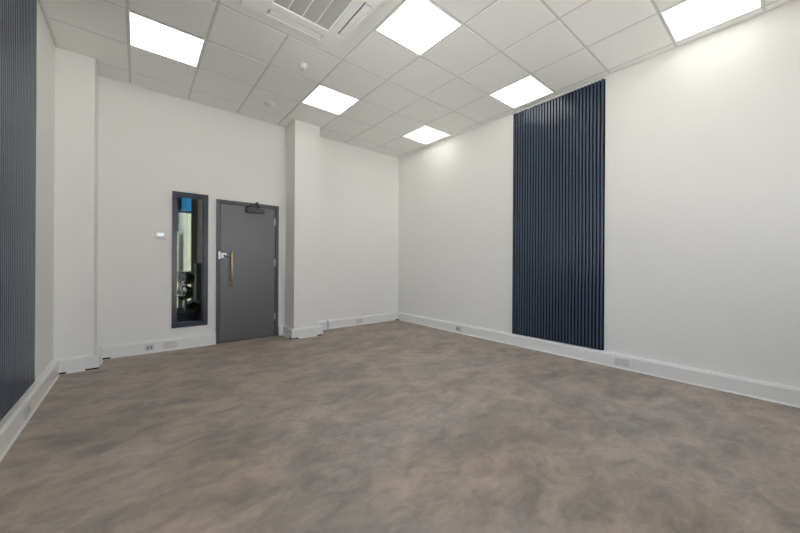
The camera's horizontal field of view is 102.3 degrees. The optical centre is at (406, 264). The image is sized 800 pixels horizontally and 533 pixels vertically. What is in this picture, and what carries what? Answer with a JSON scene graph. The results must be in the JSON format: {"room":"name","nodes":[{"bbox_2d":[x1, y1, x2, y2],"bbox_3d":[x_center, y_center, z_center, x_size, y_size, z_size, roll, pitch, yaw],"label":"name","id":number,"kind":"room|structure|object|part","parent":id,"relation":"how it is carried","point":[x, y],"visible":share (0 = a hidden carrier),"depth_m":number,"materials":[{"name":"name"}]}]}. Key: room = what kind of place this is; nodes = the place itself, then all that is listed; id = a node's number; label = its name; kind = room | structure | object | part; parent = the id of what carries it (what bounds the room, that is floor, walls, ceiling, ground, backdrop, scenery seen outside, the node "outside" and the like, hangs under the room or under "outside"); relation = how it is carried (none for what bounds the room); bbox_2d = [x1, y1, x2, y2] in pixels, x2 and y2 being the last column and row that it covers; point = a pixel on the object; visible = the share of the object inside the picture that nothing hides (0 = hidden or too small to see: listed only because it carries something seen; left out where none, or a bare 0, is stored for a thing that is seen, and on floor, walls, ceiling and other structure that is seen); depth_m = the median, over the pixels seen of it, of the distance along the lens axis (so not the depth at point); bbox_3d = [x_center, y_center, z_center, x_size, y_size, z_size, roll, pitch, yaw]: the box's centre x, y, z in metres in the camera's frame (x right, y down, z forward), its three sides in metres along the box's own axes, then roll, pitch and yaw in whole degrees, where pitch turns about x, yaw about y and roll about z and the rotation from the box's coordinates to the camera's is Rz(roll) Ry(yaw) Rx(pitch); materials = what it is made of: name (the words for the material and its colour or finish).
{"room":"studio","nodes":[
{"label":"studio","id":0,"kind":"room"},
{"bbox_2d":[35,0,54,379],"bbox_3d":[-1.775,-0.598,0.979,0.150,3.488,7.082,0,0,-40],"label":"wall","id":1,"kind":"structure","parent":0,"point":[45,92],"depth_m":2.98,"materials":[{"name":"paint"}]},
{"bbox_2d":[0,0,36,420],"bbox_3d":[-2.649,-0.639,2.163,0.025,3.192,1.200,0,0,-40],"label":"wall panel","id":2,"kind":"object","parent":1,"relation":"attached to","point":[18,18],"visible":1,"depth_m":2.22,"materials":[{"name":"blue fabric"}]},
{"bbox_2d":[24,402,30,420],"bbox_3d":[-2.747,1.065,2.337,0.014,0.086,0.146,0,0,-40],"label":"wall socket","id":3,"kind":"object","parent":1,"relation":"attached to","point":[27,410],"visible":1,"depth_m":2.32,"materials":[{"name":"white plastic"}]},
{"bbox_2d":[0,348,102,461],"bbox_3d":[-1.564,1.069,1.111,0.358,0.155,6.702,0,0,-40],"label":"baseboard","id":4,"kind":"structure","parent":1,"relation":"attached to","point":[13,423],"depth_m":2.64,"materials":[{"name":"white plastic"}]},
{"bbox_2d":[53,46,98,358],"bbox_3d":[-3.658,-0.559,3.585,0.298,3.388,0.427,0,0,-40],"label":"column","id":5,"kind":"structure","parent":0,"point":[76,74],"depth_m":3.42,"materials":[{"name":"paint"}]},
{"bbox_2d":[39,0,793,157],"bbox_3d":[0.161,-2.231,2.598,4.859,0.006,6.800,0,0,-40],"label":"trim","id":6,"kind":"structure","parent":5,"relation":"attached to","point":[41,1],"depth_m":3.64,"materials":[{"name":"white"}]},
{"bbox_2d":[177,199,201,315],"bbox_3d":[-4.876,-0.273,7.248,4.600,2.800,0.180,0,0,-40],"label":"wall","id":7,"kind":"structure","parent":0,"point":[194,201],"depth_m":7.23,"materials":[{"name":"paint"}]},
{"bbox_2d":[177,197,191,309],"bbox_3d":[-5.400,-0.266,6.772,1.485,2.540,0.060,0,0,-40],"label":"window","id":8,"kind":"structure","parent":7,"relation":"in","point":[184,205],"depth_m":7.17,"materials":[{"name":"clear glass"}]},
{"bbox_3d":[-5.384,-1.338,6.780,1.450,0.335,0.006,0,0,-40],"label":"transom pane","id":9,"kind":"part","parent":8,"relation":"part of","materials":[{"name":"blue glass"}]},
{"bbox_2d":[197,199,201,262],"bbox_3d":[-4.561,-0.851,7.371,0.364,1.640,0.030,0,0,-40],"label":"trim","id":10,"kind":"structure","parent":7,"relation":"attached to","point":[199,216],"depth_m":7.27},
{"bbox_2d":[97,76,398,345],"bbox_3d":[-2.131,-0.600,5.216,5.033,3.488,0.120,0,0,-40],"label":"wall","id":11,"kind":"structure","parent":0,"point":[152,145],"depth_m":4.55,"materials":[{"name":"paint"}]},
{"bbox_2d":[145,344,153,350],"bbox_3d":[-3.279,1.062,4.115,0.092,0.086,0.013,0,0,-40],"label":"outlet","id":12,"kind":"object","parent":11,"relation":"attached to","point":[148,347],"visible":1,"depth_m":4.11,"materials":[{"name":"white plastic"}]},
{"bbox_2d":[96,333,215,358],"bbox_3d":[-3.179,1.060,4.190,1.229,0.155,0.125,0,0,-40],"label":"baseboard","id":13,"kind":"structure","parent":11,"relation":"attached to","point":[134,348],"depth_m":4.16,"materials":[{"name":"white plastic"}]},
{"bbox_2d":[154,232,165,238],"bbox_3d":[-3.219,-0.380,4.215,0.120,0.094,0.024,0,0,-40],"label":"controller","id":14,"kind":"object","parent":11,"relation":"attached to","point":[157,235],"visible":1,"depth_m":4.21,"materials":[{"name":"white plastic"}]},
{"bbox_2d":[163,341,176,348],"bbox_3d":[-3.114,1.063,4.252,0.146,0.086,0.014,0,0,-40],"label":"wall socket","id":15,"kind":"object","parent":11,"relation":"attached to","point":[172,344],"visible":1,"depth_m":4.25,"materials":[{"name":"white plastic"}]},
{"bbox_2d":[171,191,207,327],"bbox_3d":[-3.010,-0.064,4.481,0.416,1.836,0.146,0,0,-40],"label":"window","id":16,"kind":"structure","parent":11,"relation":"in","point":[175,194],"depth_m":4.46,"materials":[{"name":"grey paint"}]},
{"bbox_2d":[216,199,278,343],"bbox_3d":[-2.412,0.095,4.928,0.877,2.094,0.228,0,0,-40],"label":"door","id":17,"kind":"structure","parent":11,"relation":"in","point":[247,234],"depth_m":4.89,"materials":[{"name":"grey paint"}]},
{"bbox_3d":[-2.548,0.071,4.712,0.025,0.516,0.025,0,0,-40],"label":"handle","id":18,"kind":"part","parent":17,"relation":"part of","materials":[{"name":"gold metal"}]},
{"bbox_3d":[-2.323,-0.904,4.903,0.185,0.096,0.084,0,0,-40],"label":"closer arm","id":19,"kind":"part","parent":17,"relation":"part of","materials":[{"name":"black metal"}]},
{"bbox_2d":[278,312,394,338],"bbox_3d":[-1.018,1.072,5.784,2.361,0.157,0.447,0,0,-40],"label":"baseboard","id":20,"kind":"structure","parent":11,"relation":"attached to","point":[343,322],"depth_m":5.71,"materials":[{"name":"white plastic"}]},
{"bbox_2d":[356,318,362,323],"bbox_3d":[-0.883,1.076,6.114,0.146,0.086,0.014,0,0,-40],"label":"wall socket","id":21,"kind":"object","parent":11,"relation":"attached to","point":[357,320],"visible":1,"depth_m":6.11,"materials":[{"name":"white plastic"}]},
{"bbox_2d":[285,120,319,327],"bbox_3d":[-1.692,-0.548,5.252,0.408,3.388,0.387,0,0,-40],"label":"column","id":22,"kind":"structure","parent":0,"point":[302,138],"depth_m":5.10,"materials":[{"name":"paint"}]},
{"bbox_2d":[0,320,799,532],"bbox_3d":[0.195,1.232,2.534,5.283,0.150,7.032,0,0,-40],"label":"floor","id":23,"kind":"structure","parent":0,"point":[395,426],"depth_m":2.04,"materials":[{"name":"plastic"}]},
{"bbox_2d":[38,0,788,157],"bbox_3d":[0.167,-2.291,2.591,5.183,0.120,7.082,0,0,-40],"label":"ceiling","id":24,"kind":"structure","parent":0,"point":[248,59],"depth_m":3.46,"materials":[{"name":"tile"}]},
{"bbox_2d":[128,10,204,67],"bbox_3d":[-2.421,-2.247,3.258,0.585,0.007,0.585,0,0,-40],"label":"recessed light","id":25,"kind":"object","parent":24,"relation":"in","point":[145,33],"visible":1,"depth_m":3.23,"materials":[{"name":"white plastic"}]},
{"bbox_2d":[264,101,274,107],"bbox_3d":[-1.900,-2.223,4.480,0.140,0.041,0.140,0,0,-40],"label":"smoke detector","id":26,"kind":"object","parent":24,"relation":"attached to","point":[270,104],"visible":1,"depth_m":4.44,"materials":[{"name":"white plastic"}]},
{"bbox_2d":[298,62,307,69],"bbox_3d":[-1.157,-2.211,3.613,0.100,0.055,0.100,0,0,-40],"label":"sensor","id":27,"kind":"object","parent":24,"relation":"attached to","point":[302,65],"visible":1,"depth_m":3.59,"materials":[{"name":"white plastic"}]},
{"bbox_2d":[240,0,383,49],"bbox_3d":[-0.769,-2.220,2.683,0.912,0.034,0.912,0,0,-40],"label":"air conditioner","id":28,"kind":"object","parent":24,"relation":"attached to","point":[331,23],"visible":1,"depth_m":2.85,"materials":[{"name":"white plastic"}]},
{"bbox_2d":[270,0,355,32],"bbox_3d":[-0.769,-2.213,2.683,0.540,0.022,0.540,0,0,-40],"label":"return grille","id":29,"kind":"object","parent":28,"relation":"attached to","point":[325,16],"depth_m":2.81,"materials":[{"name":"white plastic"}]},
{"bbox_2d":[301,84,358,114],"bbox_3d":[-1.039,-2.239,4.412,0.585,0.007,0.585,0,0,-40],"label":"recessed light","id":30,"kind":"object","parent":24,"relation":"in","point":[322,97],"visible":1,"depth_m":4.39,"materials":[{"name":"white plastic"}]},
{"bbox_2d":[375,0,462,55],"bbox_3d":[0.114,-2.232,3.030,0.585,0.007,0.585,0,0,-40],"label":"recessed light","id":31,"kind":"object","parent":24,"relation":"in","point":[418,26],"visible":1,"depth_m":3.00,"materials":[{"name":"white plastic"}]},
{"bbox_2d":[403,125,449,144],"bbox_3d":[0.343,-2.231,5.565,0.585,0.007,0.585,0,0,-40],"label":"recessed light","id":32,"kind":"object","parent":24,"relation":"in","point":[425,134],"visible":1,"depth_m":5.56,"materials":[{"name":"white plastic"}]},
{"bbox_2d":[489,74,553,108],"bbox_3d":[1.496,-2.224,4.183,0.585,0.007,0.585,0,0,-40],"label":"recessed light","id":33,"kind":"object","parent":24,"relation":"in","point":[527,89],"visible":1,"depth_m":4.16,"materials":[{"name":"white plastic"}]},
{"bbox_2d":[660,0,762,42],"bbox_3d":[2.650,-2.217,2.801,0.585,0.007,0.585,0,0,-40],"label":"recessed light","id":34,"kind":"object","parent":24,"relation":"in","point":[685,19],"visible":1,"depth_m":2.85,"materials":[{"name":"white plastic"}]},
{"bbox_2d":[398,0,799,387],"bbox_3d":[2.089,-0.576,4.204,0.150,3.488,7.082,0,0,-40],"label":"wall","id":35,"kind":"structure","parent":0,"point":[702,261],"depth_m":3.27,"materials":[{"name":"paint"}]},
{"bbox_2d":[456,326,462,331],"bbox_3d":[0.895,1.086,5.419,0.013,0.086,0.146,0,0,-40],"label":"outlet","id":36,"kind":"object","parent":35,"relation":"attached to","point":[458,328],"visible":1,"depth_m":5.41,"materials":[{"name":"white plastic"}]},
{"bbox_2d":[512,79,605,349],"bbox_3d":[1.944,-0.589,4.241,0.025,3.196,1.200,0,0,-40],"label":"wall panel","id":37,"kind":"object","parent":35,"relation":"attached to","point":[558,259],"visible":1,"depth_m":4.16,"materials":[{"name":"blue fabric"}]},
{"bbox_2d":[394,312,799,407],"bbox_3d":[1.966,1.090,4.129,0.120,0.155,6.812,0,0,-40],"label":"baseboard","id":38,"kind":"structure","parent":35,"relation":"attached to","point":[787,395],"depth_m":3.44,"materials":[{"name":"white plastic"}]},
{"bbox_2d":[614,357,628,367],"bbox_3d":[2.412,1.095,3.601,0.014,0.086,0.146,0,0,-40],"label":"wall socket","id":39,"kind":"object","parent":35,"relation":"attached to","point":[617,361],"visible":1,"depth_m":3.60,"materials":[{"name":"white plastic"}]},
{"bbox_3d":[-3.844,1.209,6.001,4.600,0.150,3.468,0,0,-40],"label":"floor","id":40,"kind":"structure","parent":0,"visible":0},
{"bbox_2d":[177,272,194,321],"bbox_3d":[-4.102,0.633,5.984,0.299,0.997,0.294,0,0,-18],"label":"potted topiary","id":41,"kind":"object","parent":40,"relation":"on","point":[184,292],"visible":0.96,"depth_m":5.91,"materials":[{"name":"plant"}]},
{"bbox_2d":[177,310,193,321],"bbox_3d":[-4.103,1.002,5.985,0.270,0.260,0.270,0,0,-40],"label":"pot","id":42,"kind":"object","parent":41,"relation":"attached to","point":[187,315],"depth_m":5.90,"materials":[{"name":"black"}]},
{"bbox_2d":[183,300,201,319],"bbox_3d":[-3.959,0.940,6.870,1.285,0.385,0.425,0,0,-40],"label":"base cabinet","id":43,"kind":"object","parent":40,"relation":"on","point":[188,301],"visible":0.07,"depth_m":6.48,"materials":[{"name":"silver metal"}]},
{"bbox_3d":[-4.168,0.924,6.463,0.416,0.286,0.019,0,0,-40],"label":"door","id":44,"kind":"part","parent":43,"relation":"part of","materials":[{"name":"black wood"}]},
{"bbox_2d":[187,302,200,320],"bbox_3d":[-4.161,0.928,6.297,0.237,0.407,0.242,0,0,-7],"label":"potted plant","id":45,"kind":"object","parent":40,"relation":"on","point":[195,306],"visible":0.77,"depth_m":6.25,"materials":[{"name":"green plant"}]},
{"bbox_3d":[-4.153,1.032,6.295,0.156,0.200,0.156,0,0,-40],"label":"pot","id":46,"kind":"part","parent":45,"relation":"part of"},
{"bbox_2d":[193,264,201,299],"bbox_3d":[-4.093,0.562,7.447,1.355,1.140,0.445,0,0,-40],"label":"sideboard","id":47,"kind":"object","parent":40,"relation":"on","point":[197,267],"visible":0.14,"depth_m":6.91,"materials":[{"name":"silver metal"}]},
{"bbox_3d":[-4.314,0.545,7.018,0.439,1.041,0.019,0,0,-40],"label":"door","id":48,"kind":"part","parent":47,"relation":"part of","materials":[{"name":"black wood"}]},
{"label":"outside","id":49,"kind":"structure","parent":0,"visible":0},
{"bbox_3d":[-6.434,4.419,7.677,80.000,0.200,100.000,0,0,-40],"label":"ground","id":50,"kind":"structure","parent":49,"visible":0},
{"bbox_2d":[177,231,180,307],"bbox_3d":[-11.867,1.527,9.642,8.270,5.520,1.320,0,0,-40],"label":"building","id":51,"kind":"structure","parent":50,"relation":"on","point":[178,232],"depth_m":11.78,"materials":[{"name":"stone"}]},
{"bbox_2d":[177,212,190,307],"bbox_3d":[-7.116,-1.846,15.023,5.810,12.320,5.920,0,0,-40],"label":"building","id":52,"kind":"structure","parent":50,"relation":"on","point":[183,219],"depth_m":11.80,"materials":[{"name":"stone"}]}
]}

